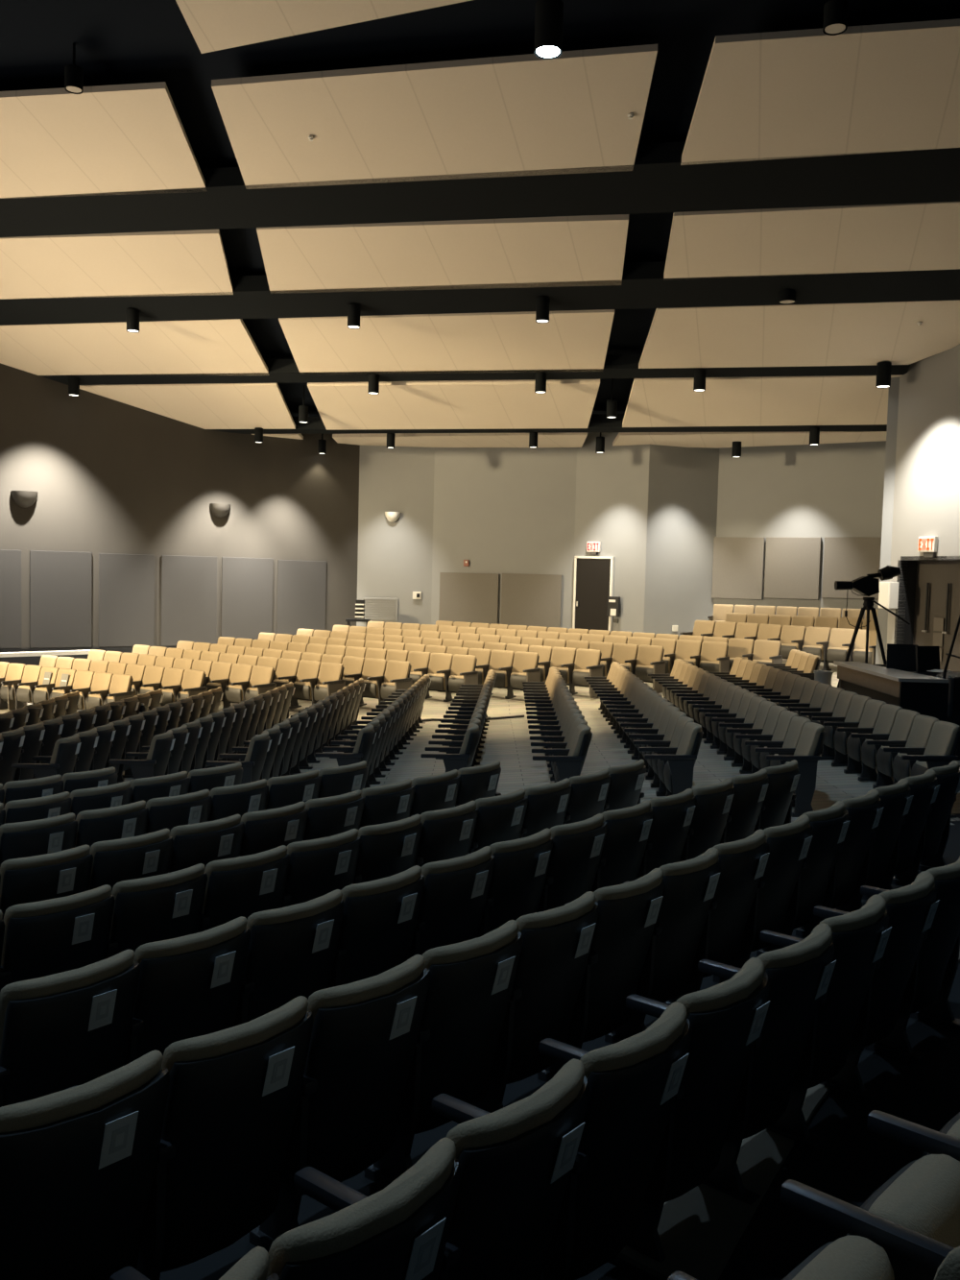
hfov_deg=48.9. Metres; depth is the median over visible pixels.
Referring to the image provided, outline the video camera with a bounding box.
[834,565,900,627]
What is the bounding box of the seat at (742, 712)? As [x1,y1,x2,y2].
[711,692,758,767]
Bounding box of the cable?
[421,714,524,721]
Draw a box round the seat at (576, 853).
[536,813,607,912]
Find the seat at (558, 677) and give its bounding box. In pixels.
[524,676,563,735]
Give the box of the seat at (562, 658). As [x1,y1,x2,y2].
[548,647,578,695]
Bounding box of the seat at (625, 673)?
[594,671,632,728]
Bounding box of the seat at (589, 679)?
[583,661,620,714]
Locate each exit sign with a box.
[586,541,601,555]
[917,536,938,552]
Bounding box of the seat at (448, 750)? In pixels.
[424,718,483,753]
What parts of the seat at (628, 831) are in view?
armrest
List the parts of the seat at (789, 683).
armrest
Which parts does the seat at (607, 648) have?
armrest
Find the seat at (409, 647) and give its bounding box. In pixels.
[404,643,426,652]
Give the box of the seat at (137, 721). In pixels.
[116,712,144,783]
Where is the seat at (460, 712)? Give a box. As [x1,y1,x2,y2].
[445,688,490,752]
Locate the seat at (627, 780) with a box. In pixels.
[603,759,646,812]
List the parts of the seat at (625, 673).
armrest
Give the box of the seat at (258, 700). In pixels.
[237,694,265,753]
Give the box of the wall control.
[412,591,421,599]
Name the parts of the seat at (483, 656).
armrest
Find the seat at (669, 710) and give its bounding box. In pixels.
[627,705,679,787]
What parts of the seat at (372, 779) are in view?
armrest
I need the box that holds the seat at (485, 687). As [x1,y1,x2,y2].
[448,685,492,748]
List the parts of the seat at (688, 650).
armrest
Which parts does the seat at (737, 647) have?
armrest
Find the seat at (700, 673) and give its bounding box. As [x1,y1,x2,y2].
[671,670,708,723]
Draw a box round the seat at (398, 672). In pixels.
[380,660,412,699]
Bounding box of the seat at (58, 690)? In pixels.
[49,668,76,699]
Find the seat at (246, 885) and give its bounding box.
[198,845,289,932]
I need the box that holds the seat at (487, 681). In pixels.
[452,679,493,738]
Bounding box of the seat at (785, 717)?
[744,710,798,769]
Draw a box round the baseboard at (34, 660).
[0,646,176,665]
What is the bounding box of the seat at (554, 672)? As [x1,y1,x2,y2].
[523,671,560,693]
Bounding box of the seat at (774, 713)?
[735,705,787,769]
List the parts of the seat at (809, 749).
armrest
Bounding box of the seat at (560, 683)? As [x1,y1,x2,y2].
[525,681,566,742]
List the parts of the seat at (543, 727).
armrest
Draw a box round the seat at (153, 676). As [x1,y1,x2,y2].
[137,665,165,706]
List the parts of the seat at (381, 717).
armrest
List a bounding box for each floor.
[0,658,959,1279]
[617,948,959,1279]
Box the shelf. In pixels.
[345,618,370,622]
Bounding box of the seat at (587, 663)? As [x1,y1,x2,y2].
[572,648,603,698]
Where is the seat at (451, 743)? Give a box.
[428,712,483,747]
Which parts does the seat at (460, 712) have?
armrest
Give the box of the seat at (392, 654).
[386,649,409,661]
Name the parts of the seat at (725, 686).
armrest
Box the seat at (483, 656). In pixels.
[468,648,493,694]
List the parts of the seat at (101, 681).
armrest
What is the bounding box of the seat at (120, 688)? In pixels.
[103,674,134,704]
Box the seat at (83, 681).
[69,670,95,710]
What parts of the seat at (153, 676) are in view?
armrest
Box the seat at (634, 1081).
[432,1001,692,1279]
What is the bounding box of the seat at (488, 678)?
[454,676,494,733]
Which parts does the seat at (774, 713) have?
armrest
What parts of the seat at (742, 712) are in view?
armrest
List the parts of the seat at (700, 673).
armrest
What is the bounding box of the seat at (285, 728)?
[232,719,292,778]
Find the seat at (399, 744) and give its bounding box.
[371,687,416,749]
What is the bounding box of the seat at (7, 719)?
[0,710,14,732]
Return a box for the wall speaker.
[878,581,898,608]
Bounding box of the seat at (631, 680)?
[600,676,639,738]
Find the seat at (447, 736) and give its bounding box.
[432,707,485,765]
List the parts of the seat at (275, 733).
armrest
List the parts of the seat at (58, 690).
armrest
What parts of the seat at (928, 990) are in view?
armrest, armrest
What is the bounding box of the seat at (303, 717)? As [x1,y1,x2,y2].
[255,709,310,775]
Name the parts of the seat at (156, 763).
armrest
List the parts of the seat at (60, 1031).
armrest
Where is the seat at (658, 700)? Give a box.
[619,697,667,772]
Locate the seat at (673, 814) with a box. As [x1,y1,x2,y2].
[636,788,696,879]
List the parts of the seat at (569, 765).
armrest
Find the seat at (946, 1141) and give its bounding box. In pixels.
[867,1110,959,1161]
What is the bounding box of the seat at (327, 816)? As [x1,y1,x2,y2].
[303,789,364,841]
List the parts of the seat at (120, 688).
armrest, panel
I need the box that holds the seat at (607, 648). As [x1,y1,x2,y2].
[589,641,613,676]
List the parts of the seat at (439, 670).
armrest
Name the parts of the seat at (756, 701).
armrest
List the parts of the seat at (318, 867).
armrest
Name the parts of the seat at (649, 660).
armrest, panel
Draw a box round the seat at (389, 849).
[353,814,422,884]
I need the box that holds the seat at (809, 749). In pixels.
[765,722,825,817]
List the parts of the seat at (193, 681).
armrest, panel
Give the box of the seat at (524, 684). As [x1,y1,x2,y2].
[522,666,557,720]
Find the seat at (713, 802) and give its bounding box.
[679,777,735,861]
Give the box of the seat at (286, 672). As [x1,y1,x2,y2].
[273,658,301,709]
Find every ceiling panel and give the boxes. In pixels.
[0,81,206,198]
[0,229,233,299]
[0,318,269,375]
[79,383,295,429]
[175,0,470,53]
[211,44,657,189]
[251,434,303,439]
[256,214,628,293]
[278,309,614,374]
[307,379,600,429]
[332,432,587,447]
[612,431,886,447]
[622,374,902,427]
[638,300,959,368]
[663,201,959,280]
[681,18,959,165]
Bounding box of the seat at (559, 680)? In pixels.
[524,678,565,703]
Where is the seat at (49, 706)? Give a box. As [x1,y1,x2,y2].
[39,698,56,722]
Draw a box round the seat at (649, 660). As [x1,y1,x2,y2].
[634,644,665,693]
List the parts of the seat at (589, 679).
armrest, armrest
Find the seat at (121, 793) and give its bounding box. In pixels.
[69,780,132,820]
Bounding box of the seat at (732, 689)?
[698,684,742,754]
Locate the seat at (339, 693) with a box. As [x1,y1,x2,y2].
[298,689,344,751]
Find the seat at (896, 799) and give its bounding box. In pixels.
[834,778,914,912]
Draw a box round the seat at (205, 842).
[169,814,244,872]
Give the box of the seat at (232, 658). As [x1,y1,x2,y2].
[218,652,240,664]
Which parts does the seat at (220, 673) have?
armrest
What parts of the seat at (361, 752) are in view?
armrest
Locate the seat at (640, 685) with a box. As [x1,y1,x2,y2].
[605,682,648,748]
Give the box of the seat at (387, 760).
[356,697,406,765]
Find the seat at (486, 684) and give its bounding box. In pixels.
[450,682,493,743]
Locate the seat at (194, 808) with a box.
[145,789,212,833]
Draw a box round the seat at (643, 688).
[608,685,652,753]
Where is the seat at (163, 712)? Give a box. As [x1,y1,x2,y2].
[149,703,171,746]
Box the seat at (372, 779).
[338,709,392,784]
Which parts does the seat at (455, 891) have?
armrest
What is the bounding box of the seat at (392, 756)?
[361,694,409,759]
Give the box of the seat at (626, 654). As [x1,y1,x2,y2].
[610,643,638,674]
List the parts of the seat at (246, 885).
armrest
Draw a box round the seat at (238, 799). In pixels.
[208,778,268,821]
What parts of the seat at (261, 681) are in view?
armrest, panel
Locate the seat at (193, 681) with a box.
[176,669,207,700]
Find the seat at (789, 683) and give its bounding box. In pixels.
[761,674,800,705]
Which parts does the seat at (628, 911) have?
armrest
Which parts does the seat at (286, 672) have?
armrest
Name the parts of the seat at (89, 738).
armrest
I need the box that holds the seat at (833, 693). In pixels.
[799,686,845,760]
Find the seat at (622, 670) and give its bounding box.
[592,668,628,724]
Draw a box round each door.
[572,555,614,631]
[913,560,959,672]
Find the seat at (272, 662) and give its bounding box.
[257,656,279,679]
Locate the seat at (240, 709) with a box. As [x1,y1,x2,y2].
[216,700,246,766]
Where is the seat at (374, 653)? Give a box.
[364,648,386,659]
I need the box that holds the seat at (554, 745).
[531,713,584,772]
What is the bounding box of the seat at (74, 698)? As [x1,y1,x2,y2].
[65,690,81,715]
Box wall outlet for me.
[672,625,677,631]
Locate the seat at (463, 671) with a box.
[448,653,478,693]
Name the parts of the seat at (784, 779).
armrest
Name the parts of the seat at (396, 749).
armrest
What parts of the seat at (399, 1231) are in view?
armrest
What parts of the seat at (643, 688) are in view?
armrest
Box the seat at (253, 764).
[205,730,271,784]
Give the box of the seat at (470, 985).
[364,919,523,1186]
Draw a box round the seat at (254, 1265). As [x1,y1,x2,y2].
[218,1246,279,1279]
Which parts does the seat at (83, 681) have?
armrest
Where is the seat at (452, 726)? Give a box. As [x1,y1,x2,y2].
[437,699,487,766]
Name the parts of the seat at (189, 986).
armrest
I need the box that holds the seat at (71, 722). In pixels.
[59,711,80,738]
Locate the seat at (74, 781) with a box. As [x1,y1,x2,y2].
[61,766,118,796]
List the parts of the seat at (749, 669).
armrest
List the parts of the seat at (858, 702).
armrest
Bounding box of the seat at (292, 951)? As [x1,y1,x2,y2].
[234,889,344,1026]
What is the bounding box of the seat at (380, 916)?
[328,865,424,988]
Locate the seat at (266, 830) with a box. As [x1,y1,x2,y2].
[240,801,308,856]
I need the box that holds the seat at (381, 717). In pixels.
[330,713,387,788]
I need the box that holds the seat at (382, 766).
[350,700,401,771]
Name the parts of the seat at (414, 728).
armrest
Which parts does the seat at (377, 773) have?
armrest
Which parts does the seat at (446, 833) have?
armrest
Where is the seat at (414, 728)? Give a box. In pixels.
[387,676,428,732]
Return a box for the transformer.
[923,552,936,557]
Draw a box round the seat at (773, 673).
[745,668,782,697]
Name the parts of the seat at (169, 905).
armrest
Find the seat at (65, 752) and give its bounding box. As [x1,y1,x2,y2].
[11,733,81,778]
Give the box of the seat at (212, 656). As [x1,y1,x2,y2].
[200,651,220,661]
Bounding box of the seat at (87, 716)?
[76,706,96,733]
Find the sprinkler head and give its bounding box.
[627,113,633,119]
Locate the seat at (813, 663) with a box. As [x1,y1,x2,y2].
[792,654,821,679]
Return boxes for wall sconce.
[11,490,37,507]
[209,503,230,517]
[385,511,400,522]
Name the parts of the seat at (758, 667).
armrest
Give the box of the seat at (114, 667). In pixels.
[106,661,127,674]
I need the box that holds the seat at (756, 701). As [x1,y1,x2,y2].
[719,696,767,773]
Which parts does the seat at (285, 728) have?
armrest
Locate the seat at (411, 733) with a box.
[384,678,425,736]
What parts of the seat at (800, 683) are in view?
armrest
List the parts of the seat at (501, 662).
armrest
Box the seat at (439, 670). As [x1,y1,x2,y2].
[427,652,454,701]
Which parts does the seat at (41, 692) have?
armrest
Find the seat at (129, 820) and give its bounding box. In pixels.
[74,800,148,847]
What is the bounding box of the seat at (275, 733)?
[219,724,282,780]
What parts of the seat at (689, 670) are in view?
armrest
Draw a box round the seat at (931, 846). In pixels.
[891,760,959,886]
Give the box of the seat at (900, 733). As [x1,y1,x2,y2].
[866,708,919,784]
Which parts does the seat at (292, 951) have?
armrest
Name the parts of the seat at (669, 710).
armrest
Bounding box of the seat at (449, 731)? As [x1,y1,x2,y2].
[434,703,486,734]
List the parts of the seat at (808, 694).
armrest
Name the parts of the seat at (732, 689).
armrest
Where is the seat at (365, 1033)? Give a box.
[249,954,431,1252]
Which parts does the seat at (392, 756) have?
armrest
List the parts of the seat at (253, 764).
armrest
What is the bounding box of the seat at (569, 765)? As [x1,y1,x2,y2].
[532,724,592,782]
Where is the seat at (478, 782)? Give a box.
[455,760,501,806]
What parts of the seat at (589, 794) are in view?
armrest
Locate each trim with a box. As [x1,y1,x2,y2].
[0,650,89,657]
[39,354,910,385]
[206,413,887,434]
[893,555,959,644]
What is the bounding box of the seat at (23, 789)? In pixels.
[2,774,63,809]
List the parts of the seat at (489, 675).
armrest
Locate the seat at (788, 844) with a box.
[712,814,812,983]
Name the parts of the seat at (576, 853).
armrest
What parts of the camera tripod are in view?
pan handle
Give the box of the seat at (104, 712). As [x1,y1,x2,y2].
[93,702,112,727]
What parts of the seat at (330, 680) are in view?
armrest, panel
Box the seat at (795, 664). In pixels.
[778,651,806,670]
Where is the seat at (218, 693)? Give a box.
[209,686,223,713]
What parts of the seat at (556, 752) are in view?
armrest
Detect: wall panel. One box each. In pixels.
[0,549,21,648]
[29,550,92,648]
[98,553,154,647]
[161,555,217,646]
[220,556,273,639]
[276,559,326,635]
[438,572,499,624]
[500,573,561,627]
[711,536,764,600]
[764,536,821,600]
[821,536,881,599]
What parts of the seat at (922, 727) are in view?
armrest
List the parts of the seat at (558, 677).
armrest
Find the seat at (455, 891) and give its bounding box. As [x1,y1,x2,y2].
[408,845,495,959]
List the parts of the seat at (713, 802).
armrest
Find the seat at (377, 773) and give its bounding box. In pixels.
[343,704,397,777]
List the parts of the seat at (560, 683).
armrest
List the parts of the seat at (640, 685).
armrest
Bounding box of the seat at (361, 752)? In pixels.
[314,724,376,766]
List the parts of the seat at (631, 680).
armrest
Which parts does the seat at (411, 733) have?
armrest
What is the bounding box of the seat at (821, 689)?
[789,682,832,753]
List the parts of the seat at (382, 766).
armrest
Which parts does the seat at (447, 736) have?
armrest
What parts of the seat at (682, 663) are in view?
armrest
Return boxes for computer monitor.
[886,643,918,671]
[915,646,940,672]
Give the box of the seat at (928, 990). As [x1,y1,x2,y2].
[813,856,959,1063]
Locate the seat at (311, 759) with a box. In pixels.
[282,697,332,763]
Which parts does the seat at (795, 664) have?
armrest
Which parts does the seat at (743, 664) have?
armrest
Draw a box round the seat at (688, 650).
[674,639,701,667]
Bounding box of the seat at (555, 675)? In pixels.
[524,673,561,730]
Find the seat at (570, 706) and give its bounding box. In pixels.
[529,703,579,781]
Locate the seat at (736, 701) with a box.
[704,688,749,760]
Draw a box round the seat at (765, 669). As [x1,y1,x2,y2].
[739,665,774,693]
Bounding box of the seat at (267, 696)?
[246,690,273,747]
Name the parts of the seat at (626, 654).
armrest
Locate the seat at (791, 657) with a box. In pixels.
[763,649,799,668]
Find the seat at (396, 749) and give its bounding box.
[366,690,412,754]
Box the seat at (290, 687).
[279,681,295,723]
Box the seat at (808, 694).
[779,679,821,716]
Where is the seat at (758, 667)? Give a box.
[733,663,766,689]
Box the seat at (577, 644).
[565,640,589,651]
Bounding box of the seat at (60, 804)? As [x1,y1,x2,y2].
[3,791,72,823]
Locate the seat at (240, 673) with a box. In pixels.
[224,663,253,703]
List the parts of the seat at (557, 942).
armrest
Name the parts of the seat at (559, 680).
armrest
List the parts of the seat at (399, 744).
armrest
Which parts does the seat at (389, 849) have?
armrest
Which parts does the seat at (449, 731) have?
armrest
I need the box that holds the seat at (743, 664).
[721,658,750,679]
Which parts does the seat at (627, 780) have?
armrest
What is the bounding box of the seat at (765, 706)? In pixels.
[726,700,776,773]
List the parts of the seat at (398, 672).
armrest, panel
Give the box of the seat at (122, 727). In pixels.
[104,717,131,772]
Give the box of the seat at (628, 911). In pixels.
[537,868,664,1082]
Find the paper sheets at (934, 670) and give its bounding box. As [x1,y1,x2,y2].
[926,669,953,672]
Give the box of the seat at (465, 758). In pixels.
[420,723,481,772]
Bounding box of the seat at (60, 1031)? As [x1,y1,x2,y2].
[0,949,140,1107]
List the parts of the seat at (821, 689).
armrest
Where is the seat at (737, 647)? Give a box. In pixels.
[726,637,754,672]
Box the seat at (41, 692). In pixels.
[32,666,59,703]
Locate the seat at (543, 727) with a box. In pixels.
[528,699,577,773]
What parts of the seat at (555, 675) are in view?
armrest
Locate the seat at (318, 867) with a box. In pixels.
[281,828,361,907]
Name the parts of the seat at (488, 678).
armrest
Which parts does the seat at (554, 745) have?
armrest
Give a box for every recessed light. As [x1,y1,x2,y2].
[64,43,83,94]
[68,376,79,396]
[126,308,139,332]
[254,427,263,443]
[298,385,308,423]
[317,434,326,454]
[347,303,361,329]
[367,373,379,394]
[386,433,395,448]
[529,432,537,448]
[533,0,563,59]
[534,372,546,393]
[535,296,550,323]
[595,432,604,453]
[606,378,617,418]
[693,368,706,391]
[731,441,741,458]
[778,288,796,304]
[809,426,820,445]
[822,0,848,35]
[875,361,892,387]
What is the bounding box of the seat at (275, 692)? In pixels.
[263,687,281,730]
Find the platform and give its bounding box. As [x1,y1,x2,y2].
[833,660,959,760]
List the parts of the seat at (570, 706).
armrest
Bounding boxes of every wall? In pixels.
[0,362,360,649]
[356,432,886,637]
[875,376,899,664]
[886,343,959,656]
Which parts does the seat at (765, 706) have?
armrest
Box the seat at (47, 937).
[0,884,115,991]
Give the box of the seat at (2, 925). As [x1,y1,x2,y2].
[0,909,5,967]
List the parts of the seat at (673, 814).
armrest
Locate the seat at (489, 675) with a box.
[456,674,494,729]
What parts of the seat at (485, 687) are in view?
armrest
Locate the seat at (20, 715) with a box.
[10,705,29,730]
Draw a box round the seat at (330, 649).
[325,645,346,656]
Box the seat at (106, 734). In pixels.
[51,722,116,771]
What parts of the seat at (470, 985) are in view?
armrest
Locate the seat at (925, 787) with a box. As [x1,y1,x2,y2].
[862,769,941,899]
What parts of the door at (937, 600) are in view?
pull, pull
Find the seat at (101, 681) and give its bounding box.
[85,672,113,709]
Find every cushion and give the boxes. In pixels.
[0,710,12,718]
[0,726,24,737]
[0,812,75,841]
[0,949,135,1054]
[0,1050,163,1133]
[11,705,27,713]
[23,721,43,730]
[26,701,42,708]
[34,687,48,700]
[37,666,59,688]
[40,698,54,704]
[42,716,62,724]
[49,733,79,763]
[51,689,64,693]
[53,694,67,700]
[54,668,76,690]
[61,711,79,720]
[66,690,79,697]
[72,670,95,693]
[77,727,96,736]
[78,706,95,714]
[87,694,101,705]
[90,672,113,695]
[94,702,110,710]
[95,722,113,730]
[108,674,132,697]
[109,699,124,705]
[112,717,128,725]
[123,695,137,701]
[124,663,145,685]
[127,712,143,720]
[133,916,247,964]
[137,692,149,698]
[139,686,153,690]
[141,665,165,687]
[142,707,156,715]
[145,729,172,759]
[148,688,162,694]
[155,703,169,710]
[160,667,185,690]
[160,995,308,1075]
[162,689,174,701]
[168,700,181,706]
[169,814,241,840]
[170,724,187,733]
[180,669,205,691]
[180,696,192,702]
[185,719,200,727]
[187,762,241,777]
[191,693,202,699]
[192,659,213,676]
[197,714,212,722]
[200,689,213,695]
[206,682,222,700]
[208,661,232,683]
[209,709,223,717]
[209,778,267,797]
[211,686,221,692]
[221,705,234,712]
[226,684,243,700]
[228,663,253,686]
[231,700,244,708]
[240,801,305,823]
[242,698,254,703]
[243,730,268,761]
[246,889,342,931]
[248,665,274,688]
[250,694,263,700]
[260,690,270,697]
[265,724,279,733]
[266,1137,456,1278]
[268,687,279,693]
[273,679,289,683]
[274,658,299,680]
[275,719,289,727]
[277,684,286,690]
[285,681,293,687]
[286,714,298,722]
[287,828,358,856]
[293,681,312,699]
[294,709,307,717]
[295,660,321,683]
[303,704,315,712]
[304,954,425,1070]
[305,789,362,810]
[313,700,322,707]
[316,662,343,685]
[318,760,366,775]
[319,697,330,703]
[326,693,337,700]
[334,689,342,696]
[339,686,348,692]
[341,655,364,678]
[341,865,421,902]
[346,683,354,689]
[352,724,373,752]
[357,814,421,837]
[361,657,387,680]
[361,778,412,796]
[363,679,378,697]
[367,718,379,726]
[375,713,385,721]
[380,709,389,716]
[382,681,394,685]
[383,660,410,682]
[384,704,394,712]
[390,700,399,707]
[394,697,403,703]
[397,694,407,700]
[402,690,410,696]
[407,651,430,673]
[410,672,422,677]
[411,769,458,785]
[420,800,476,824]
[420,845,492,880]
[422,919,518,968]
[427,652,453,675]
[428,673,445,690]
[445,1058,584,1159]
[448,675,463,678]
[450,653,476,676]
[458,723,479,753]
[458,760,500,775]
[468,648,491,669]
[468,718,481,725]
[471,712,482,720]
[472,707,483,715]
[474,703,484,710]
[475,669,483,684]
[475,788,525,808]
[476,699,486,705]
[478,695,487,700]
[479,692,488,698]
[481,688,489,694]
[483,642,507,651]
[487,671,507,686]
[488,650,514,671]
[489,828,551,855]
[506,643,529,652]
[510,672,526,675]
[511,651,538,673]
[515,891,596,932]
[524,777,570,796]
[529,645,552,666]
[537,666,545,681]
[544,666,557,684]
[545,668,558,687]
[546,671,560,690]
[547,673,561,693]
[549,667,569,683]
[549,676,563,696]
[549,813,603,839]
[550,647,576,668]
[550,678,565,700]
[551,681,566,703]
[552,684,568,707]
[554,688,570,711]
[555,691,572,715]
[556,695,574,720]
[557,699,577,724]
[559,703,579,730]
[561,708,581,736]
[563,713,584,742]
[565,718,587,748]
[567,724,590,755]
[569,768,609,785]
[573,669,589,672]
[574,648,601,670]
[579,1001,686,1079]
[589,641,613,662]
[594,868,663,902]
[600,662,606,676]
[602,799,651,821]
[606,661,620,678]
[607,759,644,774]
[608,663,623,681]
[610,663,631,672]
[611,643,638,664]
[611,666,626,684]
[614,668,628,687]
[617,671,632,690]
[620,673,635,694]
[623,676,639,697]
[627,678,644,700]
[630,682,648,704]
[634,685,652,708]
[635,665,653,668]
[636,644,663,666]
[638,689,657,713]
[642,693,662,718]
[647,697,667,723]
[650,788,693,807]
[652,700,674,728]
[657,705,679,734]
[659,846,719,875]
[663,710,686,740]
[669,716,694,747]
[670,658,683,676]
[674,658,696,665]
[674,660,688,678]
[676,722,701,754]
[676,957,765,1017]
[677,662,693,681]
[682,665,698,683]
[687,667,703,687]
[692,670,708,690]
[692,777,732,796]
[697,673,715,693]
[700,641,727,661]
[700,660,719,663]
[702,675,721,697]
[708,678,727,700]
[713,829,766,854]
[714,681,734,704]
[721,684,742,708]
[726,637,753,659]
[728,688,749,713]
[729,656,745,674]
[730,768,767,785]
[735,658,750,676]
[735,692,758,718]
[742,660,759,679]
[744,696,767,723]
[748,663,766,682]
[752,659,772,662]
[752,700,776,728]
[756,665,774,685]
[757,923,832,970]
[761,705,787,734]
[763,814,810,840]
[764,668,782,688]
[764,759,797,773]
[771,710,798,741]
[772,671,792,692]
[780,674,800,695]
[782,715,811,748]
[785,649,799,665]
[789,676,811,699]
[791,651,806,668]
[792,1234,894,1279]
[794,722,824,755]
[796,652,813,670]
[798,679,821,702]
[801,800,845,821]
[803,654,821,673]
[809,682,832,707]
[820,894,886,932]
[821,686,845,711]
[832,690,857,716]
[842,789,879,809]
[845,694,871,722]
[858,699,886,727]
[868,1154,959,1248]
[872,703,902,733]
[873,778,909,795]
[878,870,935,903]
[880,746,893,776]
[888,708,919,740]
[897,752,911,776]
[904,769,936,784]
[905,714,939,747]
[916,760,927,768]
[923,721,959,755]
[926,856,959,880]
[930,760,959,774]
[934,1246,959,1279]
[946,1118,959,1138]
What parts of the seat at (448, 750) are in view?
armrest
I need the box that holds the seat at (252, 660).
[237,654,259,666]
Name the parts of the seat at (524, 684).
armrest, armrest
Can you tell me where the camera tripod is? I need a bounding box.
[837,596,910,687]
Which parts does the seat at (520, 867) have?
armrest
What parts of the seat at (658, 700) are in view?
armrest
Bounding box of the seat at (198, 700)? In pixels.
[188,693,204,723]
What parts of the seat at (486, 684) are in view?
armrest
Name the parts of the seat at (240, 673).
armrest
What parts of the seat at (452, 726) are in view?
armrest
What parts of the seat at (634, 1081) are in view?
armrest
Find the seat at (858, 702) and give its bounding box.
[823,694,871,773]
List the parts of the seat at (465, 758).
armrest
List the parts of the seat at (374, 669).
armrest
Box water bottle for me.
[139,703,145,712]
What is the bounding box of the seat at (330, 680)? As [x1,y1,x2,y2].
[313,662,345,700]
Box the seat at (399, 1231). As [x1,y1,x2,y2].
[109,1137,461,1279]
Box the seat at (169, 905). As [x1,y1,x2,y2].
[105,863,207,959]
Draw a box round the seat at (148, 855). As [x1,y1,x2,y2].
[89,828,173,894]
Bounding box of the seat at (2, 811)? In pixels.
[0,802,5,825]
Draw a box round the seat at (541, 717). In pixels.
[527,691,572,761]
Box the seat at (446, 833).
[414,800,478,867]
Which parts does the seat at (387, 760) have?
armrest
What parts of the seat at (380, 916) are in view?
armrest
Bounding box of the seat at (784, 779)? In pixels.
[753,759,800,832]
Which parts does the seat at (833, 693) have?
armrest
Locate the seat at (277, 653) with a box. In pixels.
[262,649,283,658]
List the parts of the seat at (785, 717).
armrest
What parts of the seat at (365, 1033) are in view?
armrest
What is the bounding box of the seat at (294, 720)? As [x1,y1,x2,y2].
[243,714,301,776]
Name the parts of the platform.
panel, panel, panel, panel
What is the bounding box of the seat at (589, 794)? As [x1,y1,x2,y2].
[563,768,611,824]
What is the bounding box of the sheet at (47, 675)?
[42,671,51,684]
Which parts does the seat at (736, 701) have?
armrest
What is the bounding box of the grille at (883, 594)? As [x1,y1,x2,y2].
[878,582,889,606]
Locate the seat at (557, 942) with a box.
[476,891,599,1112]
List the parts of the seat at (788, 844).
armrest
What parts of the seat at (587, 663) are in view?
armrest, panel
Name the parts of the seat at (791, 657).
armrest, armrest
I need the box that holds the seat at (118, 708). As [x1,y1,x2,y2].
[108,699,125,723]
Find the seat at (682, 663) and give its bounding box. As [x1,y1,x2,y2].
[654,660,688,706]
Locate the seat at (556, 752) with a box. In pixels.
[531,718,588,780]
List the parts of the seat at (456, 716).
armrest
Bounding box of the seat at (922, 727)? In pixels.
[883,714,939,780]
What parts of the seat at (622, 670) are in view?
armrest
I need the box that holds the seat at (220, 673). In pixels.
[205,661,232,708]
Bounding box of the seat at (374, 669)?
[361,657,387,708]
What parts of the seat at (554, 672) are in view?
armrest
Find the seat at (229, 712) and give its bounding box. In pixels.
[205,705,237,768]
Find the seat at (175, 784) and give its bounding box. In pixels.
[130,771,190,803]
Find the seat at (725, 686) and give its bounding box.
[692,681,734,748]
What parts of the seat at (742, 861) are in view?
armrest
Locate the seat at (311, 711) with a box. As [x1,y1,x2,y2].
[264,704,317,774]
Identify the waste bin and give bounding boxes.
[813,670,833,684]
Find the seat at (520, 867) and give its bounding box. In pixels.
[476,828,554,938]
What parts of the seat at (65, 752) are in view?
armrest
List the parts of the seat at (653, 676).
armrest, armrest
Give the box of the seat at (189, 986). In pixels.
[123,916,250,1065]
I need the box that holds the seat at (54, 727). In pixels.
[30,716,63,779]
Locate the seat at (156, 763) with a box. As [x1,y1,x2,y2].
[108,729,175,779]
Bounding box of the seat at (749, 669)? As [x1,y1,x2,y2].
[726,660,759,682]
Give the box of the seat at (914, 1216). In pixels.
[780,1154,959,1279]
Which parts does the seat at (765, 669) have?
armrest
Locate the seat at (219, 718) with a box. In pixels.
[201,709,226,769]
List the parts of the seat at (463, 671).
armrest, panel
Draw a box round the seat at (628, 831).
[591,799,653,892]
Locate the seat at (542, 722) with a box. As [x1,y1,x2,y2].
[527,695,574,767]
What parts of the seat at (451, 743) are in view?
armrest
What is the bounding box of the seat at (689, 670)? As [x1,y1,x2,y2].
[662,665,698,712]
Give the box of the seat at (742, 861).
[623,829,770,1004]
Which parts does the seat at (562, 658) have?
armrest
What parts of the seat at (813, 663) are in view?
armrest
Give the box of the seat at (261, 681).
[244,665,276,700]
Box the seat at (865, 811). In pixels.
[796,789,883,937]
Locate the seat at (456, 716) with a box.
[443,692,490,758]
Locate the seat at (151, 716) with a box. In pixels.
[121,707,158,777]
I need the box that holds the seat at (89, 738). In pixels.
[32,727,98,772]
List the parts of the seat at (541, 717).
armrest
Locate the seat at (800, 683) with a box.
[770,676,811,711]
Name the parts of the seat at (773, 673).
armrest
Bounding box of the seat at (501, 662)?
[487,650,516,699]
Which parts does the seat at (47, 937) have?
armrest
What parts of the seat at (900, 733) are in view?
armrest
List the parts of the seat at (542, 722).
armrest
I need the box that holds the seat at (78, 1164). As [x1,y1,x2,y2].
[0,1050,169,1279]
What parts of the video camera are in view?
handle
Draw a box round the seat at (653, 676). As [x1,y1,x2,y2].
[647,658,683,702]
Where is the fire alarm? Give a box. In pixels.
[463,559,468,566]

